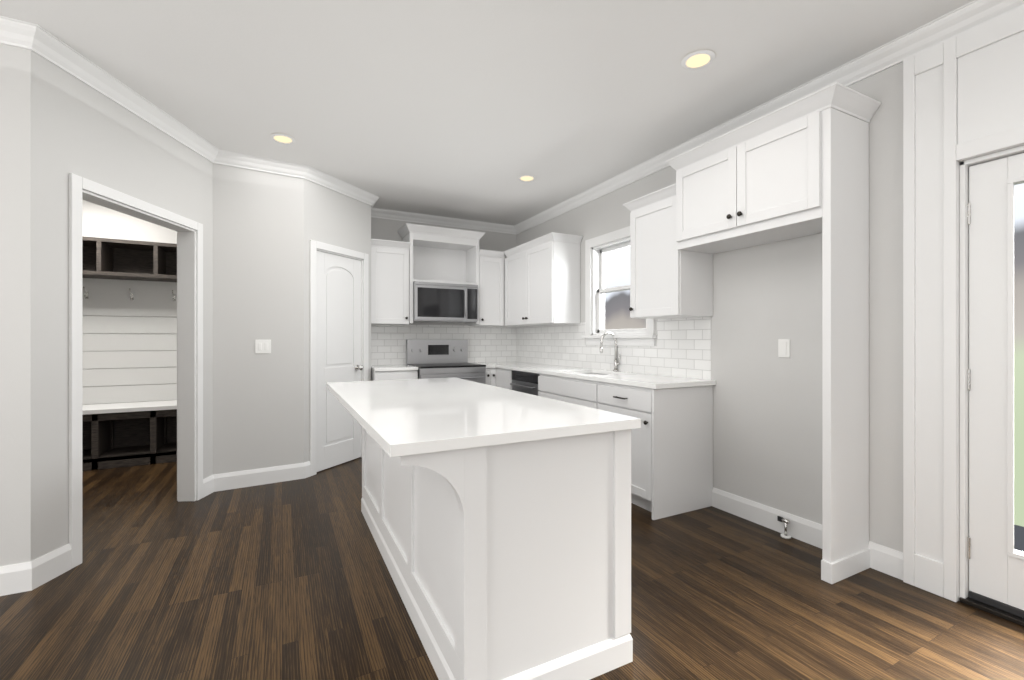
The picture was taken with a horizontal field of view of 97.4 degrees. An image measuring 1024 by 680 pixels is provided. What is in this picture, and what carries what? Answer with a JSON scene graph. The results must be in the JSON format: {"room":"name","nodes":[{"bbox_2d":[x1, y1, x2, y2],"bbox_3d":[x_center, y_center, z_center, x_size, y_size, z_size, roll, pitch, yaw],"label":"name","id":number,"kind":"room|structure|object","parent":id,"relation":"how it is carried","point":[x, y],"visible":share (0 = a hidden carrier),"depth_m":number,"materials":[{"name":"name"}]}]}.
{"room":"kitchen","nodes":[
{"label":"kitchen","id":0,"kind":"room"},
{"bbox_2d":[0,44,30,566],"bbox_3d":[-3.802,-0.141,1.517,3.208,2.720,0.120,0,0,-27],"label":"wall","id":1,"kind":"structure","parent":0,"point":[15,305],"depth_m":2.17,"materials":[{"name":"grey paint"}]},
{"bbox_2d":[0,461,902,595],"bbox_3d":[-2.031,1.151,2.340,7.110,0.135,3.773,0,0,-27],"label":"baseboard","id":2,"kind":"structure","parent":1,"relation":"attached to","point":[29,576],"depth_m":2.74,"materials":[{"name":"white wood"}]},
{"bbox_2d":[31,51,212,560],"bbox_3d":[-2.445,-0.141,3.295,0.120,2.720,2.208,0,0,-2],"label":"wall","id":3,"kind":"structure","parent":0,"point":[80,128],"depth_m":2.37,"materials":[{"name":"grey paint"}]},
{"bbox_2d":[69,173,202,567],"bbox_3d":[-2.432,0.168,2.920,0.156,2.102,1.071,0,0,-2],"label":"trim","id":4,"kind":"structure","parent":3,"relation":"attached to","point":[189,359],"depth_m":3.34,"materials":[{"name":"white wood"}]},
{"bbox_2d":[0,0,1023,234],"bbox_3d":[-1.157,-1.455,0.627,7.110,0.092,8.570,0,0,-27],"label":"crown molding","id":5,"kind":"structure","parent":3,"relation":"attached to","point":[44,44],"depth_m":2.76,"materials":[{"name":"white wood"}]},
{"bbox_2d":[82,200,176,404],"bbox_3d":[-4.475,-0.141,4.475,3.900,2.720,0.120,0,0,-27],"label":"wall","id":6,"kind":"structure","parent":0,"point":[98,221],"depth_m":4.62,"materials":[{"name":"grey paint"}]},
{"bbox_2d":[82,236,176,281],"bbox_3d":[-4.387,-0.788,4.248,3.550,0.355,0.360,0,0,-27],"label":"cubby shelf","id":7,"kind":"object","parent":6,"relation":"attached to","point":[109,258],"visible":0.27,"depth_m":4.53,"materials":[{"name":"brown wood"}]},
{"bbox_2d":[82,278,176,404],"bbox_3d":[-4.465,0.021,4.401,3.550,1.263,0.019,0,0,-27],"label":"wall","id":8,"kind":"structure","parent":6,"relation":"attached to","point":[153,303],"depth_m":4.65,"materials":[{"name":"white wood"}]},
{"bbox_2d":[83,287,175,300],"bbox_3d":[-4.390,-0.459,4.380,3.219,0.116,0.085,0,0,-27],"label":"coat hooks","id":9,"kind":"object","parent":8,"relation":"attached to","point":[131,296],"visible":0.44,"depth_m":4.65,"materials":[{"name":"silver metal"}]},
{"bbox_2d":[213,163,303,474],"bbox_3d":[-2.163,-0.141,3.814,0.719,2.720,0.120,0,0,-32],"label":"wall","id":10,"kind":"structure","parent":0,"point":[258,294],"depth_m":3.77,"materials":[{"name":"grey paint"}]},
{"bbox_2d":[255,340,270,352],"bbox_3d":[-2.091,0.062,3.782,0.116,0.115,0.010,0,0,-31],"label":"light switch","id":11,"kind":"object","parent":10,"relation":"attached to","point":[262,346],"visible":1,"depth_m":3.78,"materials":[{"name":"white plastic"}]},
{"bbox_2d":[304,179,370,462],"bbox_3d":[-1.712,-0.141,4.375,0.120,2.720,0.867,0,0,23],"label":"wall","id":12,"kind":"structure","parent":0,"point":[332,217],"depth_m":4.20,"materials":[{"name":"grey paint"}]},
{"bbox_2d":[310,240,367,475],"bbox_3d":[-1.704,0.167,4.371,0.138,2.105,0.750,0,0,23],"label":"door frame","id":13,"kind":"structure","parent":12,"relation":"attached to","point":[315,246],"depth_m":4.06,"materials":[{"name":"white wood"}]},
{"bbox_2d":[317,251,362,471],"bbox_3d":[-1.657,0.202,4.345,0.116,2.018,0.604,0,0,23],"label":"pantry door","id":14,"kind":"structure","parent":12,"relation":"in","point":[338,340],"depth_m":4.32,"materials":[{"name":"white wood"}]},
{"bbox_2d":[371,217,515,364],"bbox_3d":[-0.940,-0.141,5.634,2.471,2.720,0.150,0,0,-27],"label":"wall","id":15,"kind":"structure","parent":0,"point":[384,229],"depth_m":5.54,"materials":[{"name":"grey paint"}]},
{"bbox_2d":[371,239,410,324],"bbox_3d":[-1.417,-0.623,5.104,0.420,0.914,0.350,0,0,-27],"label":"upper cabinet","id":16,"kind":"object","parent":15,"relation":"attached to","point":[390,267],"depth_m":4.96,"materials":[{"name":"white wood"}]},
{"bbox_2d":[371,325,514,364],"bbox_3d":[-0.815,0.061,5.612,1.950,0.475,0.002,0,0,-27],"label":"tile backsplash","id":17,"kind":"structure","parent":15,"relation":"attached to","point":[388,342],"depth_m":5.61,"materials":[{"name":"white tile"}]},
{"bbox_2d":[413,281,477,322],"bbox_3d":[-0.828,-0.425,5.345,0.760,0.438,0.459,0,0,-27],"label":"microwave","id":18,"kind":"object","parent":15,"relation":"attached to","point":[444,302],"visible":1,"depth_m":5.17,"materials":[{"name":"silver metal"}]},
{"bbox_2d":[467,247,504,326],"bbox_3d":[-0.326,-0.623,5.661,0.334,0.914,0.350,0,0,-27],"label":"upper cabinet","id":19,"kind":"object","parent":15,"relation":"attached to","point":[485,269],"depth_m":5.51,"materials":[{"name":"white wood"}]},
{"bbox_2d":[0,0,973,225],"bbox_3d":[-1.388,-1.551,1.256,7.270,0.100,9.900,0,0,-27],"label":"ceiling","id":20,"kind":"structure","parent":0,"point":[473,110],"depth_m":2.54,"materials":[{"name":"paint"}]},
{"bbox_2d":[270,133,295,143],"bbox_3d":[-1.709,-1.495,3.358,0.170,0.008,0.170,0,0,-27],"label":"recessed light","id":21,"kind":"object","parent":20,"relation":"in","point":[282,138],"visible":0.98,"depth_m":3.34,"materials":[{"name":"white"}]},
{"bbox_2d":[518,175,535,180],"bbox_3d":[0.139,-1.495,4.178,0.170,0.008,0.170,0,0,-27],"label":"recessed light","id":22,"kind":"object","parent":20,"relation":"in","point":[526,177],"visible":0.96,"depth_m":4.16,"materials":[{"name":"white"}]},
{"bbox_2d":[681,50,714,68],"bbox_3d":[0.997,-1.495,2.412,0.170,0.008,0.170,0,0,-27],"label":"recessed light","id":23,"kind":"object","parent":20,"relation":"in","point":[698,59],"visible":0.94,"depth_m":2.40,"materials":[{"name":"white"}]},
{"bbox_2d":[0,457,1023,679],"bbox_3d":[-1.388,1.259,1.256,7.270,0.080,9.900,0,0,-27],"label":"floor","id":24,"kind":"structure","parent":0,"point":[289,580],"depth_m":2.05,"materials":[{"name":"brown wood"}]},
{"bbox_2d":[82,400,176,470],"bbox_3d":[-4.358,0.936,4.192,3.550,0.565,0.485,0,0,-27],"label":"seat","id":25,"kind":"object","parent":24,"relation":"on","point":[119,435],"visible":0.29,"depth_m":4.42,"materials":[{"name":"brown wood"}]},
{"bbox_2d":[371,370,417,380],"bbox_3d":[-1.348,0.779,5.011,0.457,0.880,0.580,0,0,-27],"label":"base cabinet","id":26,"kind":"object","parent":24,"relation":"on","point":[393,372],"depth_m":4.75,"materials":[{"name":"white wood"}]},
{"bbox_2d":[371,364,417,369],"bbox_3d":[-1.347,0.317,5.008,0.460,0.035,0.585,0,0,-27],"label":"countertop","id":27,"kind":"structure","parent":26,"relation":"on","point":[404,367],"depth_m":4.78,"materials":[{"name":"white stone"}]},
{"bbox_2d":[406,340,485,383],"bbox_3d":[-0.770,0.612,5.230,0.764,1.215,0.696,0,0,-27],"label":"range","id":28,"kind":"object","parent":24,"relation":"on","point":[438,358],"visible":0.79,"depth_m":5.34,"materials":[{"name":"silver metal"}]},
{"bbox_2d":[332,393,632,679],"bbox_3d":[-0.391,0.776,2.404,0.877,0.885,2.021,0,0,-27],"label":"kitchen island","id":29,"kind":"object","parent":24,"relation":"on","point":[498,520],"depth_m":1.58,"materials":[{"name":"white wood"}]},
{"bbox_2d":[326,377,640,456],"bbox_3d":[-0.398,0.317,2.401,0.932,0.035,2.059,0,0,-27],"label":"island countertop","id":30,"kind":"structure","parent":29,"relation":"on","point":[406,417],"depth_m":1.76,"materials":[{"name":"white stone"}]},
{"bbox_2d":[496,369,511,389],"bbox_3d":[0.152,0.779,5.236,0.580,0.880,0.363,0,0,-27],"label":"base cabinet","id":31,"kind":"object","parent":24,"relation":"on","point":[503,376],"depth_m":5.06,"materials":[{"name":"white wood"}]},
{"bbox_2d":[510,371,539,395],"bbox_3d":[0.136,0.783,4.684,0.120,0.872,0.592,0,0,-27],"label":"dishwasher","id":32,"kind":"object","parent":31,"relation":"in","point":[525,382],"visible":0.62,"depth_m":4.66,"materials":[{"name":"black metal"}]},
{"bbox_2d":[536,373,599,408],"bbox_3d":[0.736,0.779,4.092,0.580,0.880,0.991,0,0,-27],"label":"base cabinet","id":33,"kind":"object","parent":24,"relation":"on","point":[575,390],"depth_m":3.90,"materials":[{"name":"white wood"}]},
{"bbox_2d":[600,381,712,519],"bbox_3d":[1.058,0.779,3.462,0.580,0.880,0.678,0,0,-27],"label":"base cabinet","id":34,"kind":"object","parent":24,"relation":"on","point":[672,456],"depth_m":3.16,"materials":[{"name":"white wood"}]},
{"bbox_2d":[476,361,715,388],"bbox_3d":[0.510,0.317,4.529,0.585,0.035,3.128,0,0,-27],"label":"countertop","id":35,"kind":"structure","parent":34,"relation":"on","point":[653,381],"depth_m":3.71,"materials":[{"name":"white stone"}]},
{"bbox_2d":[600,332,619,370],"bbox_3d":[0.912,0.116,4.175,0.215,0.365,0.089,0,0,-27],"label":"kitchen faucet","id":36,"kind":"object","parent":35,"relation":"on","point":[616,363],"visible":0.98,"depth_m":4.20,"materials":[{"name":"silver metal"}]},
{"bbox_2d":[777,516,790,538],"bbox_3d":[1.680,1.161,2.779,0.056,0.114,0.078,0,0,-27],"label":"water valve","id":37,"kind":"object","parent":24,"relation":"on","point":[784,535],"visible":0.98,"depth_m":2.76,"materials":[{"name":"silver metal"}]},
{"bbox_2d":[821,107,869,583],"bbox_3d":[1.744,0.029,2.344,0.374,2.380,0.052,0,0,-27],"label":"end panel","id":38,"kind":"object","parent":24,"relation":"on","point":[845,347],"visible":1,"depth_m":2.31,"materials":[{"name":"white wood"}]},
{"bbox_2d":[516,62,1022,551],"bbox_3d":[2.042,-0.141,2.345,0.150,2.720,8.720,0,0,-27],"label":"wall","id":39,"kind":"structure","parent":0,"point":[767,425],"depth_m":2.78,"materials":[{"name":"grey paint"}]},
{"bbox_2d":[493,255,504,326],"bbox_3d":[-0.002,-0.587,5.787,0.352,0.840,0.420,0,0,-27],"label":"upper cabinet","id":40,"kind":"object","parent":39,"relation":"attached to","point":[504,255],"depth_m":5.61,"materials":[{"name":"white wood"}]},
{"bbox_2d":[504,232,580,326],"bbox_3d":[0.311,-0.624,5.173,0.352,0.915,1.110,0,0,-27],"label":"upper cabinet","id":41,"kind":"object","parent":39,"relation":"attached to","point":[542,274],"depth_m":4.76,"materials":[{"name":"white wood"}]},
{"bbox_2d":[515,317,710,379],"bbox_3d":[0.761,0.061,4.685,0.003,0.475,3.087,0,0,-27],"label":"tile backsplash","id":42,"kind":"structure","parent":39,"relation":"attached to","point":[682,348],"depth_m":4.04,"materials":[{"name":"white tile"}]},
{"bbox_2d":[582,226,656,345],"bbox_3d":[1.037,-0.481,4.258,0.200,1.080,1.000,0,0,-27],"label":"window frame","id":43,"kind":"structure","parent":39,"relation":"attached to","point":[596,290],"depth_m":4.54,"materials":[{"name":"white wood"}]},
{"bbox_2d":[629,183,712,318],"bbox_3d":[1.202,-0.624,3.431,0.350,0.915,0.491,0,0,-27],"label":"upper cabinet","id":44,"kind":"object","parent":39,"relation":"attached to","point":[669,279],"depth_m":3.28,"materials":[{"name":"white wood"}]},
{"bbox_2d":[666,82,880,253],"bbox_3d":[1.508,-0.933,2.759,0.417,0.625,1.092,0,0,-27],"label":"upper cabinet","id":45,"kind":"object","parent":39,"relation":"attached to","point":[758,181],"visible":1,"depth_m":2.59,"materials":[{"name":"white wood"}]},
{"bbox_2d":[778,339,789,357],"bbox_3d":[1.707,0.057,2.825,0.010,0.115,0.072,0,0,-27],"label":"outlet","id":46,"kind":"object","parent":39,"relation":"attached to","point":[783,347],"visible":1,"depth_m":2.82,"materials":[{"name":"white plastic"}]},
{"bbox_2d":[903,6,1023,601],"bbox_3d":[2.344,-0.091,1.716,0.184,2.620,1.316,0,0,-27],"label":"trim surround","id":47,"kind":"object","parent":39,"relation":"attached to","point":[963,96],"visible":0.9,"depth_m":2.13,"materials":[{"name":"white wood"}]},
{"bbox_2d":[959,153,1023,626],"bbox_3d":[2.341,0.208,1.714,0.132,2.021,0.908,0,0,-27],"label":"door","id":48,"kind":"structure","parent":47,"relation":"attached to","point":[996,571],"depth_m":2.02,"materials":[{"name":"white wood"}]},
{"label":"outside","id":49,"kind":"structure","parent":0,"visible":0},
{"bbox_2d":[605,183,1023,526],"bbox_3d":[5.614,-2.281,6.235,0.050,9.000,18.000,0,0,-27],"label":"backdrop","id":50,"kind":"structure","parent":49,"point":[617,273],"depth_m":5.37,"materials":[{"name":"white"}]}
]}

